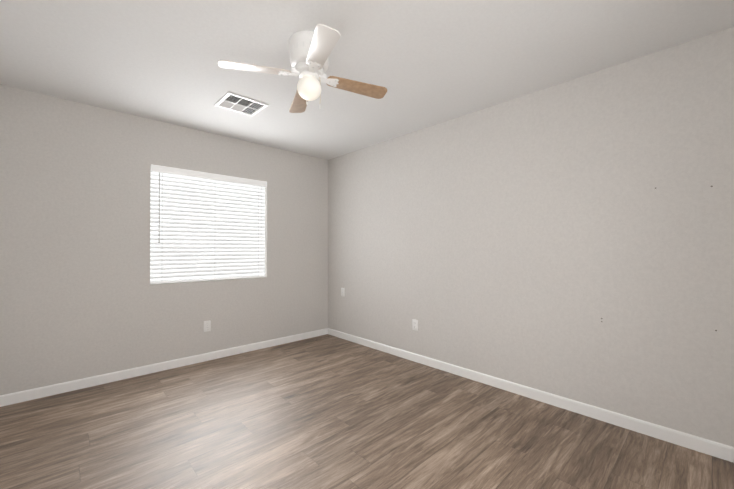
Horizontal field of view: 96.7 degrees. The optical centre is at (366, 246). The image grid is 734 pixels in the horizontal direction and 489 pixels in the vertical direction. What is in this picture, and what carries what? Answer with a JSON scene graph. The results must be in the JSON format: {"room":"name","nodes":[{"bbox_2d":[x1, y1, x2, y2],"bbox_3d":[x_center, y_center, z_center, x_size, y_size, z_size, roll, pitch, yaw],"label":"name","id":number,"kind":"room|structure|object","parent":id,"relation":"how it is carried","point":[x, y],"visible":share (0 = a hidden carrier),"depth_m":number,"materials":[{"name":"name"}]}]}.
{"room":"empty bedroom","nodes":[
{"label":"empty bedroom","id":0,"kind":"room"},
{"bbox_2d":[0,84,327,394],"bbox_3d":[-1.797,-0.007,3.504,3.600,2.440,0.150,0,0,-43],"label":"wall","id":1,"kind":"structure","parent":0,"point":[81,297],"depth_m":2.95,"materials":[{"name":"beige paint"}]},
{"bbox_2d":[0,328,327,406],"bbox_3d":[-1.741,1.172,3.438,3.300,0.082,0.013,0,0,-43],"label":"baseboard","id":2,"kind":"structure","parent":1,"relation":"attached to","point":[33,394],"depth_m":3.06,"materials":[{"name":"white wood"}]},
{"bbox_2d":[204,320,210,331],"bbox_3d":[-1.702,0.846,3.480,0.070,0.115,0.009,0,0,-43],"label":"outlet","id":3,"kind":"object","parent":1,"relation":"attached to","point":[207,325],"visible":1,"depth_m":3.48,"materials":[{"name":"white plastic"}]},
{"bbox_2d":[150,164,266,283],"bbox_3d":[-1.665,-0.213,3.566,1.187,1.153,0.078,0,0,-43],"label":"window blinds","id":4,"kind":"object","parent":1,"relation":"attached to","point":[205,229],"visible":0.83,"depth_m":3.50,"materials":[{"name":"white plastic"}]},
{"bbox_2d":[0,334,733,488],"bbox_3d":[-0.347,1.279,1.963,3.600,0.150,4.370,0,0,-43],"label":"floor","id":5,"kind":"structure","parent":0,"point":[327,411],"depth_m":2.08,"materials":[{"name":"brown wood"}]},
{"bbox_2d":[0,0,733,159],"bbox_3d":[-0.347,-1.311,1.979,3.600,0.150,4.370,0,0,-43],"label":"ceiling","id":6,"kind":"structure","parent":0,"point":[427,63],"depth_m":2.08,"materials":[{"name":"white paint"}]},
{"bbox_2d":[214,91,268,116],"bbox_3d":[-1.084,-1.224,2.823,0.345,0.014,0.325,0,0,-43],"label":"ceiling vent","id":7,"kind":"object","parent":6,"relation":"in","point":[228,100],"visible":1,"depth_m":2.81,"materials":[{"name":"grey metal"}]},
{"bbox_2d":[218,24,386,112],"bbox_3d":[-0.350,-1.040,1.982,0.767,0.392,0.767,0,0,24],"label":"ceiling fan","id":8,"kind":"object","parent":6,"relation":"hanging from","point":[310,52],"visible":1,"depth_m":1.91,"materials":[{"name":"white metal"}]},
{"bbox_2d":[328,27,733,446],"bbox_3d":[0.906,-0.009,3.156,0.150,2.440,4.370,0,0,-43],"label":"wall","id":9,"kind":"structure","parent":0,"point":[531,240],"depth_m":2.40,"materials":[{"name":"beige paint"}]},
{"bbox_2d":[412,319,417,330],"bbox_3d":[0.508,0.828,3.457,0.009,0.115,0.070,0,0,-43],"label":"outlet","id":10,"kind":"object","parent":9,"relation":"attached to","point":[414,324],"visible":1,"depth_m":3.46,"materials":[{"name":"white plastic"}]},
{"bbox_2d":[328,328,733,462],"bbox_3d":[0.847,1.170,3.093,0.013,0.082,4.070,0,0,-43],"label":"baseboard","id":11,"kind":"structure","parent":9,"relation":"attached to","point":[705,446],"depth_m":2.39,"materials":[{"name":"white wood"}]}
]}

